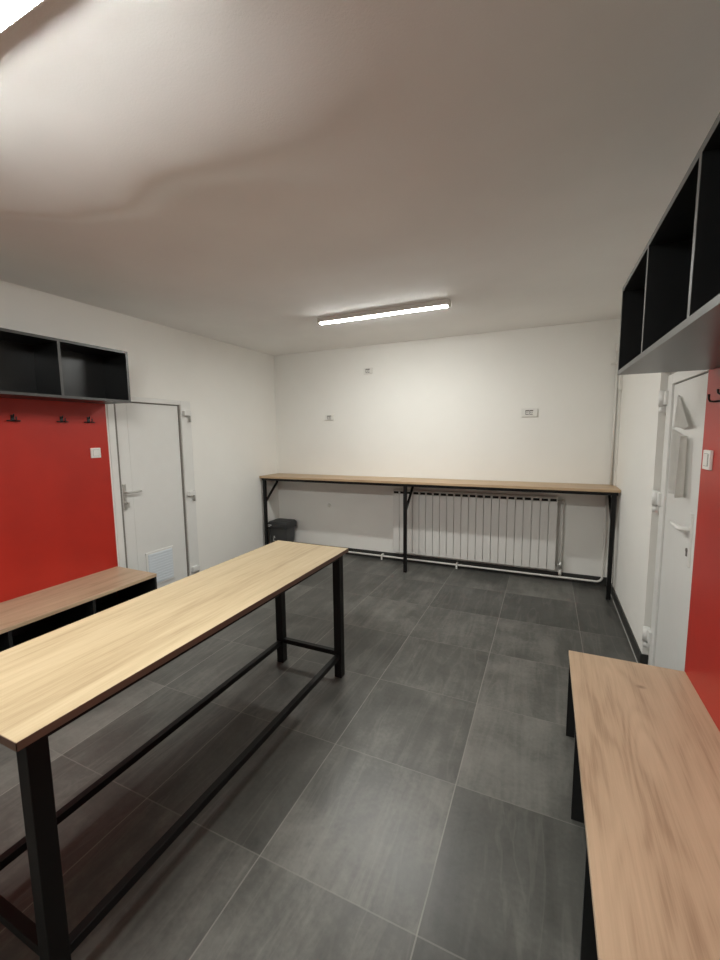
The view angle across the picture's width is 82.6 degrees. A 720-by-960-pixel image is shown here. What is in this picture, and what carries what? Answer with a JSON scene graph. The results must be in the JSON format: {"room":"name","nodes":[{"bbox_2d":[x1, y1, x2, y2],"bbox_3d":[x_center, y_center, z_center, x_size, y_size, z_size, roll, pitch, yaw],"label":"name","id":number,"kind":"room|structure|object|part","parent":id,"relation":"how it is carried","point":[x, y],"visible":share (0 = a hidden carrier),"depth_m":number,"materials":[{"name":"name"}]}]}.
{"room":"changing room","nodes":[
{"label":"changing room","id":0,"kind":"room"},
{"bbox_2d":[0,280,278,570],"bbox_3d":[-2.451,-0.101,2.953,0.200,2.695,5.940,2,7,24],"label":"wall","id":1,"kind":"structure","parent":0,"point":[229,389],"depth_m":4.46,"materials":[{"name":"white paint"}]},
{"bbox_2d":[0,398,117,602],"bbox_3d":[-2.743,0.239,2.078,0.012,2.180,3.084,2,7,24],"label":"wall panel","id":2,"kind":"object","parent":1,"relation":"attached to","point":[57,525],"visible":0.55,"depth_m":3.05,"materials":[{"name":"red laminate"}]},
{"bbox_2d":[6,414,20,421],"bbox_3d":[-2.358,-0.426,2.798,0.051,0.053,0.080,2,7,24],"label":"coat hook","id":3,"kind":"object","parent":2,"relation":"attached to","point":[12,417],"visible":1,"depth_m":2.80,"materials":[{"name":"black metal"}]},
{"bbox_2d":[56,415,67,422],"bbox_3d":[-2.229,-0.459,3.081,0.051,0.053,0.080,2,7,24],"label":"coat hook","id":4,"kind":"object","parent":2,"relation":"attached to","point":[61,417],"visible":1,"depth_m":3.08,"materials":[{"name":"black metal"}]},
{"bbox_2d":[0,328,130,403],"bbox_3d":[-2.595,-0.662,1.962,0.291,0.398,3.018,2,7,24],"label":"cubby","id":5,"kind":"object","parent":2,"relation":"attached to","point":[32,366],"visible":1,"depth_m":2.90,"materials":[{"name":"laminate"}]},
{"bbox_3d":[-2.723,-0.667,2.020,0.008,0.362,2.982,2,7,24],"label":"panel","id":6,"kind":"part","parent":5,"relation":"part of","materials":[{"name":"laminate"}]},
{"bbox_3d":[-2.597,-0.851,1.941,0.291,0.018,3.018,2,7,24],"label":"panel","id":7,"kind":"part","parent":5,"relation":"part of","materials":[{"name":"laminate"}]},
{"bbox_3d":[-2.592,-0.473,1.983,0.291,0.018,3.018,2,7,24],"label":"panel","id":8,"kind":"part","parent":5,"relation":"part of","materials":[{"name":"laminate"}]},
{"bbox_3d":[-1.975,-0.822,3.319,0.291,0.362,0.018,2,7,24],"label":"panel","id":9,"kind":"part","parent":5,"relation":"part of","materials":[{"name":"laminate"}]},
{"bbox_2d":[84,416,94,422],"bbox_3d":[-2.146,-0.481,3.263,0.051,0.053,0.080,2,7,24],"label":"coat hook","id":10,"kind":"object","parent":2,"relation":"attached to","point":[88,418],"visible":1,"depth_m":3.26,"materials":[{"name":"black metal"}]},
{"bbox_2d":[90,448,100,457],"bbox_3d":[-2.146,-0.220,3.330,0.014,0.080,0.080,2,7,24],"label":"light switch","id":11,"kind":"object","parent":2,"relation":"attached to","point":[95,452],"visible":1,"depth_m":3.32,"materials":[{"name":"white plastic"}]},
{"bbox_2d":[107,397,199,588],"bbox_3d":[-1.958,0.184,3.930,0.174,1.899,0.883,2,7,24],"label":"door","id":12,"kind":"structure","parent":1,"relation":"in","point":[150,439],"depth_m":3.89,"materials":[{"name":"white plastic"}]},
{"bbox_3d":[-2.024,0.144,3.660,0.059,0.230,0.150,2,7,24],"label":"handle","id":13,"kind":"part","parent":12,"relation":"part of","materials":[{"name":"metal"}]},
{"bbox_2d":[145,545,174,584],"bbox_3d":[-1.934,0.837,3.981,0.013,0.334,0.308,2,7,24],"label":"vent grille","id":14,"kind":"object","parent":12,"relation":"attached to","point":[160,560],"depth_m":3.98,"materials":[{"name":"white plastic"}]},
{"bbox_2d":[0,554,636,959],"bbox_3d":[-0.512,1.372,2.241,4.421,0.120,6.240,2,7,24],"label":"floor","id":15,"kind":"structure","parent":0,"point":[415,804],"depth_m":1.81,"materials":[{"name":"tile"}]},
{"bbox_2d":[0,566,156,651],"bbox_3d":[-2.497,1.131,2.097,0.483,0.438,3.020,2,7,24],"label":"bench","id":16,"kind":"object","parent":15,"relation":"on","point":[30,616],"visible":0.55,"depth_m":2.95,"materials":[{"name":"beige wood"}]},
{"bbox_3d":[-2.712,1.135,2.195,0.012,0.413,2.960,2,7,24],"label":"panel","id":17,"kind":"part","parent":16,"relation":"part of","materials":[{"name":"laminate"}]},
{"bbox_2d":[12,597,128,646],"bbox_3d":[-2.584,1.177,2.142,0.267,0.018,2.960,2,7,24],"label":"shoe shelf","id":18,"kind":"object","parent":16,"relation":"attached to","point":[24,635],"depth_m":2.99,"materials":[{"name":"laminate"}]},
{"bbox_3d":[-1.880,0.984,3.457,0.479,0.413,0.018,2,7,24],"label":"panel","id":19,"kind":"part","parent":16,"relation":"part of","materials":[{"name":"laminate"}]},
{"bbox_2d":[0,540,348,959],"bbox_3d":[-0.683,0.930,1.936,0.538,0.830,1.794,2,7,24],"label":"table","id":20,"kind":"object","parent":15,"relation":"on","point":[48,681],"visible":1,"depth_m":1.40,"materials":[{"name":"brown wood"}]},
{"bbox_3d":[-0.828,1.039,1.082,0.050,0.807,0.050,2,7,24],"label":"leg","id":21,"kind":"part","parent":20,"relation":"part of","materials":[{"name":"black paint"}]},
{"bbox_3d":[-0.541,0.845,2.784,0.050,0.807,0.050,2,7,24],"label":"leg","id":22,"kind":"part","parent":20,"relation":"part of","materials":[{"name":"black paint"}]},
{"bbox_3d":[-0.135,0.860,2.600,0.050,0.807,0.050,2,7,24],"label":"leg","id":23,"kind":"part","parent":20,"relation":"part of","materials":[{"name":"black paint"}]},
{"bbox_2d":[268,518,296,542],"bbox_3d":[-1.030,0.740,5.455,0.306,0.432,0.280,2,7,24],"label":"waste bin","id":24,"kind":"object","parent":15,"relation":"on","point":[282,529],"visible":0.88,"depth_m":5.36,"materials":[{"name":"grey plastic"}]},
{"bbox_3d":[-1.032,0.574,5.437,0.306,0.097,0.280,2,7,24],"label":"lid","id":25,"kind":"part","parent":24,"relation":"part of","materials":[{"name":"grey plastic"}]},
{"bbox_2d":[259,473,620,599],"bbox_3d":[0.600,0.507,4.691,3.963,1.026,0.404,2,7,24],"label":"table","id":26,"kind":"object","parent":15,"relation":"on","point":[612,491],"depth_m":4.37,"materials":[{"name":"brown wood"}]},
{"bbox_3d":[-1.223,0.486,5.330,0.035,0.970,0.035,2,7,24],"label":"leg","id":27,"kind":"part","parent":26,"relation":"part of","materials":[{"name":"black paint"}]},
{"bbox_3d":[0.502,0.552,4.550,0.035,0.970,0.035,2,7,24],"label":"leg","id":28,"kind":"part","parent":26,"relation":"part of","materials":[{"name":"black paint"}]},
{"bbox_3d":[0.528,0.057,4.479,3.921,0.030,0.030,2,7,24],"label":"rail","id":29,"kind":"part","parent":26,"relation":"part of","materials":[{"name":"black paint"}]},
{"bbox_2d":[259,473,620,492],"bbox_3d":[0.594,0.011,4.635,3.963,0.026,0.404,2,7,24],"label":"countertop","id":30,"kind":"structure","parent":26,"relation":"on","point":[370,479],"depth_m":4.35,"materials":[{"name":"brown wood"}]},
{"bbox_3d":[2.290,0.622,3.742,0.035,0.970,0.035,2,7,24],"label":"leg","id":31,"kind":"part","parent":26,"relation":"part of","materials":[{"name":"black paint"}]},
{"bbox_2d":[566,650,719,959],"bbox_3d":[0.647,1.251,0.628,0.474,0.452,3.020,2,7,24],"label":"bench","id":32,"kind":"object","parent":15,"relation":"on","point":[646,780],"visible":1,"depth_m":1.20,"materials":[{"name":"beige wood"}]},
{"bbox_3d":[1.268,1.104,1.986,0.470,0.427,0.018,2,7,24],"label":"panel","id":33,"kind":"part","parent":32,"relation":"part of","materials":[{"name":"metal"}]},
{"bbox_2d":[0,0,719,355],"bbox_3d":[-0.567,-1.322,1.950,4.131,0.170,6.100,2,7,24],"label":"ceiling","id":34,"kind":"structure","parent":0,"point":[247,174],"depth_m":1.53,"materials":[{"name":"white paint"}]},
{"bbox_2d":[0,0,42,32],"bbox_3d":[-0.962,-1.132,1.013,1.195,0.052,0.068,2,7,24],"label":"ceiling light","id":35,"kind":"object","parent":34,"relation":"attached to","point":[11,11],"visible":1,"depth_m":0.96,"materials":[{"name":"white plastic"}]},
{"bbox_2d":[317,299,450,324],"bbox_3d":[0.172,-1.424,3.496,1.195,0.052,0.068,2,7,24],"label":"ceiling light","id":36,"kind":"object","parent":34,"relation":"attached to","point":[444,303],"visible":1,"depth_m":3.44,"materials":[{"name":"white plastic"}]},
{"bbox_2d":[274,318,620,576],"bbox_3d":[0.729,-0.291,4.846,4.421,2.815,0.150,2,7,24],"label":"wall","id":37,"kind":"structure","parent":0,"point":[445,407],"depth_m":4.58,"materials":[{"name":"white paint"}]},
{"bbox_2d":[325,415,333,419],"bbox_3d":[-0.388,-0.792,5.203,0.120,0.070,0.018,2,7,24],"label":"wall socket","id":38,"kind":"object","parent":37,"relation":"attached to","point":[327,417],"visible":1,"depth_m":5.19,"materials":[{"name":"white plastic"}]},
{"bbox_2d":[363,368,371,373],"bbox_3d":[0.094,-1.309,4.923,0.112,0.072,0.018,2,7,24],"label":"wall socket","id":39,"kind":"object","parent":37,"relation":"attached to","point":[365,370],"visible":1,"depth_m":4.92,"materials":[{"name":"white plastic"}]},
{"bbox_2d":[298,542,606,585],"bbox_3d":[0.687,0.952,4.921,3.971,0.088,0.011,2,7,24],"label":"baseboard","id":40,"kind":"structure","parent":37,"relation":"attached to","point":[603,582],"depth_m":4.59,"materials":[{"name":"tile"}]},
{"bbox_2d":[347,495,607,581],"bbox_3d":[0.650,0.519,4.849,3.891,0.957,0.060,2,7,24],"label":"pipe","id":41,"kind":"object","parent":37,"relation":"attached to","point":[606,496],"visible":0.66,"depth_m":4.34,"materials":[{"name":"white metal"}]},
{"bbox_2d":[393,489,564,575],"bbox_3d":[1.248,0.548,4.572,1.832,0.824,0.090,2,7,24],"label":"radiator","id":42,"kind":"object","parent":37,"relation":"attached to","point":[446,524],"visible":0.96,"depth_m":4.49,"materials":[{"name":"white metal"}]},
{"bbox_2d":[521,408,536,416],"bbox_3d":[1.750,-0.698,4.239,0.154,0.086,0.018,2,7,24],"label":"wall socket","id":43,"kind":"object","parent":37,"relation":"attached to","point":[525,412],"visible":1,"depth_m":4.23,"materials":[{"name":"white plastic"}]},
{"bbox_2d":[610,343,618,484],"bbox_3d":[2.420,-0.616,3.923,0.072,1.333,0.054,2,7,24],"label":"pipe","id":44,"kind":"object","parent":37,"relation":"attached to","point":[617,344],"visible":0.84,"depth_m":3.90,"materials":[{"name":"white metal"}]},
{"bbox_2d":[611,372,669,661],"bbox_3d":[1.370,0.046,1.226,0.250,2.695,5.940,2,7,24],"label":"wall","id":45,"kind":"structure","parent":0,"point":[642,426],"depth_m":2.96,"materials":[{"name":"white paint"}]},
{"bbox_2d":[611,496,616,585],"bbox_3d":[2.399,0.548,3.861,0.014,0.905,0.096,3,7,31],"label":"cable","id":46,"kind":"object","parent":45,"relation":"attached to","point":[616,496],"visible":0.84,"depth_m":3.89,"materials":[{"name":"plastic"}]},
{"bbox_2d":[613,375,622,485],"bbox_3d":[2.431,-0.579,3.858,0.028,1.273,0.070,2,7,24],"label":"duct","id":47,"kind":"object","parent":45,"relation":"attached to","point":[620,377],"visible":0.7,"depth_m":3.86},
{"bbox_2d":[611,583,647,664],"bbox_3d":[2.181,1.106,3.393,0.050,0.088,1.554,2,7,24],"label":"baseboard","id":48,"kind":"structure","parent":45,"relation":"attached to","point":[641,658],"depth_m":3.07,"materials":[{"name":"tile"}]},
{"bbox_2d":[642,370,708,670],"bbox_3d":[1.736,0.335,2.182,0.209,1.899,0.858,2,7,24],"label":"door","id":49,"kind":"structure","parent":45,"relation":"in","point":[684,402],"depth_m":2.19,"materials":[{"name":"white plastic"}]},
{"bbox_3d":[1.600,0.283,2.054,0.062,0.265,0.168,2,7,24],"label":"handle","id":50,"kind":"part","parent":49,"relation":"part of","materials":[{"name":"white plastic"}]},
{"bbox_2d":[684,367,719,731],"bbox_3d":[0.856,0.381,0.429,0.008,2.180,3.042,2,7,24],"label":"wall panel","id":51,"kind":"object","parent":45,"relation":"attached to","point":[702,659],"visible":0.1,"depth_m":1.67,"materials":[{"name":"red laminate"}]},
{"bbox_2d":[617,112,719,374],"bbox_3d":[0.672,-0.459,0.369,0.336,0.368,3.018,2,8,24],"label":"cubby","id":52,"kind":"object","parent":51,"relation":"attached to","point":[670,322],"visible":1,"depth_m":1.23,"materials":[{"name":"laminate"}]},
{"bbox_3d":[1.291,-0.642,1.723,0.336,0.332,0.018,2,8,24],"label":"panel","id":53,"kind":"part","parent":52,"relation":"part of","materials":[{"name":"laminate"}]},
{"bbox_3d":[0.675,-0.285,0.391,0.336,0.018,3.018,2,8,24],"label":"panel","id":54,"kind":"part","parent":52,"relation":"part of","materials":[{"name":"laminate"}]},
{"bbox_3d":[0.669,-0.632,0.347,0.336,0.018,3.018,2,8,24],"label":"panel","id":55,"kind":"part","parent":52,"relation":"part of","materials":[{"name":"laminate"}]},
{"bbox_2d":[702,450,713,469],"bbox_3d":[1.429,-0.083,1.687,0.016,0.080,0.080,2,7,24],"label":"light switch","id":56,"kind":"object","parent":51,"relation":"attached to","point":[707,463],"visible":1,"depth_m":1.67,"materials":[{"name":"white plastic"}]},
{"bbox_2d":[707,389,719,402],"bbox_3d":[1.371,-0.324,1.580,0.051,0.053,0.080,2,7,24],"label":"coat hook","id":57,"kind":"object","parent":51,"relation":"attached to","point":[718,392],"visible":1,"depth_m":1.58,"materials":[{"name":"black metal"}]}
]}

